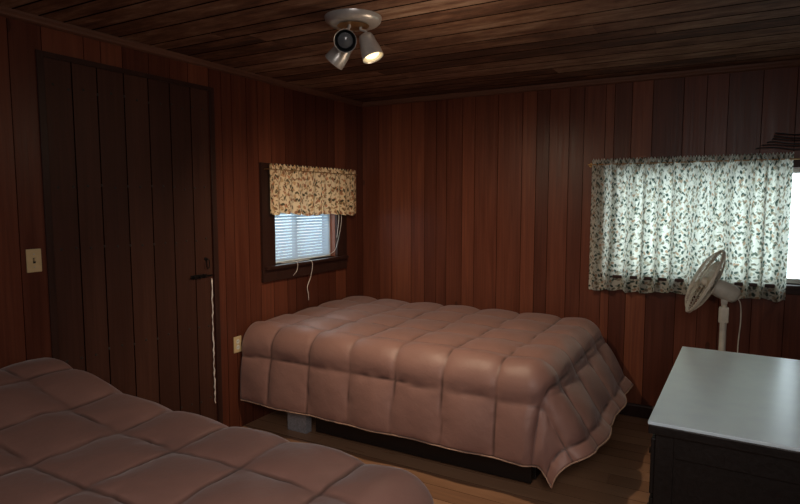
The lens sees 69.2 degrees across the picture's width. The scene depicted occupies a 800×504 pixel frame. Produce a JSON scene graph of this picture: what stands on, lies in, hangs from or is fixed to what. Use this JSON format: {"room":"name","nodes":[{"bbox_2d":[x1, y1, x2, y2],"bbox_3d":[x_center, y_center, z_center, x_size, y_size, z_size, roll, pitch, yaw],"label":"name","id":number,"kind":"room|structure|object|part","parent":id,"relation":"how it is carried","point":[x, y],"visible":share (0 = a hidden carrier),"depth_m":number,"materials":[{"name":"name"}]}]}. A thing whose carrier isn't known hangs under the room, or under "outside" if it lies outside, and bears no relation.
{"room":"bedroom","nodes":[
{"label":"bedroom","id":0,"kind":"room"},
{"bbox_2d":[0,16,362,426],"bbox_3d":[-1.675,0.084,2.989,0.140,2.400,5.440,3,6,29],"label":"wall","id":1,"kind":"structure","parent":0,"point":[256,122],"depth_m":3.79,"materials":[{"name":"brown wood"}]},
{"bbox_2d":[26,249,41,272],"bbox_3d":[-1.723,0.041,2.736,0.020,0.110,0.068,3,6,29],"label":"light switch","id":2,"kind":"object","parent":1,"relation":"attached to","point":[33,256],"visible":1,"depth_m":2.73,"materials":[{"name":"beige plastic"}]},
{"bbox_2d":[35,49,222,423],"bbox_3d":[-1.450,0.133,3.278,0.084,2.250,1.075,3,6,29],"label":"door","id":3,"kind":"structure","parent":1,"relation":"in","point":[125,152],"depth_m":3.20,"materials":[{"name":"brown wood"}]},
{"bbox_3d":[-1.690,0.174,2.818,0.008,2.250,0.034,3,6,29],"label":"casing","id":4,"kind":"part","parent":3,"relation":"part of","materials":[{"name":"brown wood"}]},
{"bbox_3d":[-1.435,-0.974,3.168,0.008,0.026,1.000,3,6,29],"label":"casing","id":5,"kind":"part","parent":3,"relation":"part of","materials":[{"name":"brown wood"}]},
{"bbox_2d":[211,278,215,402],"bbox_3d":[-1.194,0.573,3.716,0.011,0.815,0.016,3,6,29],"label":"cord","id":6,"kind":"object","parent":3,"relation":"hanging from","point":[211,278],"visible":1,"depth_m":3.71,"materials":[{"name":"white fabric"}]},
{"bbox_3d":[-1.179,0.094,3.718,0.008,2.250,0.039,3,6,29],"label":"casing","id":7,"kind":"part","parent":3,"relation":"part of","materials":[{"name":"brown wood"}]},
{"bbox_2d":[0,6,362,106],"bbox_3d":[-1.607,-1.087,2.828,0.031,0.037,5.170,3,6,29],"label":"trim","id":8,"kind":"structure","parent":1,"relation":"attached to","point":[6,12],"depth_m":3.22,"materials":[{"name":"brown wood"}]},
{"bbox_2d":[233,335,241,352],"bbox_3d":[-1.095,0.623,3.913,0.010,0.110,0.068,3,6,29],"label":"wall outlet","id":9,"kind":"object","parent":1,"relation":"attached to","point":[237,340],"visible":1,"depth_m":3.91,"materials":[{"name":"beige plastic"}]},
{"bbox_2d":[259,162,348,282],"bbox_3d":[-0.742,-0.244,4.512,0.140,0.840,1.030,3,6,29],"label":"window","id":10,"kind":"structure","parent":1,"relation":"in","point":[270,271],"depth_m":4.21,"materials":[{"name":"brown wood"}]},
{"bbox_2d":[283,259,312,299],"bbox_3d":[-0.776,0.226,4.381,0.052,0.330,0.337,3,6,29],"label":"blind cord","id":11,"kind":"object","parent":10,"relation":"hanging from","point":[305,259],"visible":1,"depth_m":4.49,"materials":[{"name":"white fabric"}]},
{"bbox_3d":[-0.788,-0.265,4.531,0.040,0.658,0.758,3,6,29],"label":"frame","id":12,"kind":"part","parent":10,"relation":"part of","materials":[{"name":"white plastic"}]},
{"bbox_3d":[-0.730,0.077,4.533,0.110,0.022,1.003,3,6,29],"label":"sill","id":13,"kind":"part","parent":10,"relation":"part of","materials":[{"name":"brown wood"}]},
{"bbox_2d":[275,213,341,262],"bbox_3d":[-0.714,-0.267,4.534,0.084,0.648,0.779,3,6,29],"label":"window blind","id":14,"kind":"object","parent":10,"relation":"attached to","point":[285,221],"visible":0.52,"depth_m":4.51,"materials":[{"name":"white plastic"}]},
{"bbox_3d":[-0.758,0.053,4.542,0.020,0.010,0.690,3,6,29],"label":"rail","id":15,"kind":"part","parent":14,"relation":"part of","materials":[{"name":"white plastic"}]},
{"bbox_2d":[264,168,356,174],"bbox_3d":[-0.666,-0.620,4.505,0.065,0.032,1.122,3,6,29],"label":"curtain rod","id":16,"kind":"object","parent":1,"relation":"attached to","point":[264,168],"visible":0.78,"depth_m":4.35,"materials":[{"name":"gold metal"}]},
{"bbox_2d":[270,163,355,215],"bbox_3d":[-0.640,-0.467,4.503,0.055,0.390,1.070,3,6,29],"label":"valance","id":17,"kind":"object","parent":16,"relation":"hanging from","point":[295,192],"visible":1,"depth_m":4.43,"materials":[{"name":"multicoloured patterned fabric"}]},
{"bbox_2d":[0,0,799,101],"bbox_3d":[-0.091,-1.077,1.985,3.700,0.090,5.600,3,6,29],"label":"ceiling","id":18,"kind":"structure","parent":0,"point":[429,47],"depth_m":3.03,"materials":[{"name":"brown wood"}]},
{"bbox_2d":[324,8,383,69],"bbox_3d":[-0.219,-0.984,2.715,0.283,0.224,0.286,0,5,0],"label":"ceiling spotlight","id":19,"kind":"object","parent":18,"relation":"attached to","point":[347,21],"visible":1,"depth_m":2.69,"materials":[{"name":"silver metal"}]},
{"bbox_3d":[-0.292,-0.949,2.794,0.138,0.141,0.112,0,5,0],"label":"lamp shade","id":20,"kind":"part","parent":19,"relation":"part of","materials":[{"name":"silver metal"}]},
{"bbox_3d":[-0.246,-0.956,2.630,0.072,0.069,0.079,0,5,0],"label":"bulb","id":21,"kind":"part","parent":19,"relation":"part of","materials":[{"name":"grey glass"}]},
{"bbox_3d":[-0.246,-0.963,2.644,0.104,0.123,0.141,0,5,0],"label":"lamp shade","id":22,"kind":"part","parent":19,"relation":"part of","materials":[{"name":"silver metal"}]},
{"bbox_3d":[-0.219,-1.058,2.717,0.150,0.008,0.149,0,5,0],"label":"canopy plate","id":23,"kind":"part","parent":19,"relation":"part of","materials":[{"name":"gold metal"}]},
{"bbox_3d":[-0.136,-0.966,2.732,0.117,0.140,0.105,0,5,0],"label":"lamp shade","id":24,"kind":"part","parent":19,"relation":"part of","materials":[{"name":"silver metal"}]},
{"bbox_3d":[-0.133,-0.951,2.736,0.070,0.078,0.071,0,5,0],"label":"bulb","id":25,"kind":"part","parent":19,"relation":"part of","materials":[{"name":"white glass"}]},
{"bbox_2d":[242,410,652,503],"bbox_3d":[-0.091,1.404,2.208,3.700,0.090,5.600,3,6,29],"label":"floor","id":26,"kind":"structure","parent":0,"point":[618,472],"depth_m":3.31,"materials":[{"name":"brown wood"}]},
{"bbox_2d":[287,412,540,483],"bbox_3d":[0.170,0.862,4.110,1.970,0.650,1.280,3,6,29],"label":"bed","id":27,"kind":"object","parent":26,"relation":"on","point":[296,422],"visible":0.16,"depth_m":3.46,"materials":[{"name":"wood"}]},
{"bbox_2d":[240,296,633,488],"bbox_3d":[0.299,0.778,3.990,2.328,0.624,1.566,3,6,29],"label":"comforter","id":28,"kind":"object","parent":27,"relation":"on","point":[544,392],"visible":1,"depth_m":3.39,"materials":[{"name":"fabric"}]},
{"bbox_3d":[0.996,1.119,3.653,0.039,0.168,1.100,3,6,29],"label":"rail","id":29,"kind":"part","parent":27,"relation":"part of","materials":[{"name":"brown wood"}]},
{"bbox_2d":[685,249,741,352],"bbox_3d":[1.856,0.620,3.332,0.428,1.271,0.422,3,6,29],"label":"pedestal fan","id":30,"kind":"object","parent":26,"relation":"on","point":[710,275],"visible":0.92,"depth_m":3.29,"materials":[{"name":"white plastic"}]},
{"bbox_3d":[1.728,0.254,3.369,0.067,0.142,0.162,4,7,40],"label":"blade","id":31,"kind":"part","parent":30,"relation":"part of","materials":[{"name":"white plastic"}]},
{"bbox_2d":[685,249,723,311],"bbox_3d":[1.751,0.167,3.341,0.191,0.372,0.406,3,6,29],"label":"grille","id":32,"kind":"object","parent":30,"relation":"attached to","point":[710,275],"depth_m":3.29,"materials":[{"name":"white plastic"}]},
{"bbox_3d":[1.811,0.115,3.393,0.098,0.131,0.179,3,6,29],"label":"blade","id":33,"kind":"part","parent":30,"relation":"part of","materials":[{"name":"white plastic"}]},
{"bbox_3d":[1.746,0.145,3.249,0.044,0.165,0.159,1,5,15],"label":"blade","id":34,"kind":"part","parent":30,"relation":"part of","materials":[{"name":"white plastic"}]},
{"bbox_3d":[1.975,0.747,3.310,0.195,0.984,0.022,1,5,10],"label":"power cord","id":35,"kind":"part","parent":30,"relation":"part of","materials":[{"name":"white plastic"}]},
{"bbox_2d":[647,346,799,503],"bbox_3d":[1.415,0.943,2.361,0.646,0.800,1.184,3,6,31],"label":"dresser","id":36,"kind":"object","parent":26,"relation":"on","point":[724,426],"visible":1,"depth_m":1.97,"materials":[{"name":"laminate"}]},
{"bbox_3d":[1.017,0.936,2.267,0.016,0.200,0.550,3,6,31],"label":"drawer","id":37,"kind":"part","parent":36,"relation":"part of","materials":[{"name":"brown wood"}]},
{"bbox_3d":[1.017,0.722,2.248,0.016,0.200,0.550,3,6,31],"label":"drawer","id":38,"kind":"part","parent":36,"relation":"part of","materials":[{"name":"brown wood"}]},
{"bbox_3d":[1.422,0.574,2.324,0.630,0.032,1.180,3,6,31],"label":"moulding","id":39,"kind":"part","parent":36,"relation":"part of","materials":[{"name":"brown wood"}]},
{"bbox_2d":[362,67,799,406],"bbox_3d":[1.224,-0.044,4.411,3.740,2.400,0.140,3,6,29],"label":"wall","id":40,"kind":"structure","parent":0,"point":[481,202],"depth_m":4.35,"materials":[{"name":"brown wood"}]},
{"bbox_2d":[361,59,799,106],"bbox_3d":[1.181,-1.213,4.231,3.500,0.037,0.031,3,6,29],"label":"trim","id":41,"kind":"structure","parent":40,"relation":"attached to","point":[789,63],"depth_m":4.09,"materials":[{"name":"brown wood"}]},
{"bbox_2d":[618,402,653,418],"bbox_3d":[1.185,1.110,4.446,3.500,0.093,0.015,3,6,29],"label":"baseboard","id":42,"kind":"structure","parent":40,"relation":"attached to","point":[631,409],"depth_m":4.15,"materials":[{"name":"brown wood"}]},
{"bbox_2d":[588,158,799,166],"bbox_3d":[1.946,-0.594,3.829,1.372,0.032,0.071,3,6,29],"label":"curtain rod","id":43,"kind":"object","parent":40,"relation":"attached to","point":[590,164],"visible":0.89,"depth_m":3.81,"materials":[{"name":"gold metal"}]},
{"bbox_2d":[589,155,709,295],"bbox_3d":[1.687,-0.176,3.977,0.740,0.945,0.085,3,6,29],"label":"curtain","id":44,"kind":"object","parent":43,"relation":"hanging from","point":[648,220],"visible":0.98,"depth_m":3.98,"materials":[{"name":"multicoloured fabric"}]},
{"bbox_2d":[704,152,793,301],"bbox_3d":[2.205,-0.153,3.684,0.450,0.938,0.082,3,6,29],"label":"curtain","id":45,"kind":"object","parent":43,"relation":"hanging from","point":[749,202],"visible":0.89,"depth_m":3.68,"materials":[{"name":"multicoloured fabric"}]},
{"bbox_2d":[600,159,799,294],"bbox_3d":[2.035,-0.177,3.881,1.300,0.840,0.140,3,6,29],"label":"window","id":46,"kind":"structure","parent":40,"relation":"in","point":[790,289],"depth_m":3.67,"materials":[{"name":"brown wood"}]},
{"bbox_3d":[2.028,0.194,3.901,1.288,0.022,0.110,3,6,29],"label":"sill","id":47,"kind":"part","parent":46,"relation":"part of","materials":[{"name":"brown wood"}]},
{"bbox_3d":[2.060,-0.186,3.924,1.178,0.728,0.040,3,6,29],"label":"frame","id":48,"kind":"part","parent":46,"relation":"part of","materials":[{"name":"white plastic"}]},
{"bbox_3d":[2.020,-0.175,3.854,1.300,0.840,0.022,3,6,29],"label":"casing","id":49,"kind":"part","parent":46,"relation":"part of","materials":[{"name":"brown wood"}]},
{"bbox_2d":[756,133,799,149],"bbox_3d":[2.450,-0.679,3.533,0.481,0.110,0.042,3,6,29],"label":"wire bundle","id":50,"kind":"object","parent":40,"relation":"attached to","point":[775,133],"visible":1,"depth_m":3.57,"materials":[{"name":"black metal"}]},
{"bbox_3d":[-1.157,1.072,1.815,1.930,0.640,1.280,3,6,29],"label":"bed","id":51,"kind":"object","parent":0,"visible":0},
{"bbox_2d":[0,357,433,503],"bbox_3d":[-1.038,0.968,1.738,2.218,0.819,1.629,3,6,29],"label":"comforter","id":52,"kind":"object","parent":51,"relation":"on","point":[68,435],"visible":1,"depth_m":1.91,"materials":[{"name":"fabric"}]}
]}

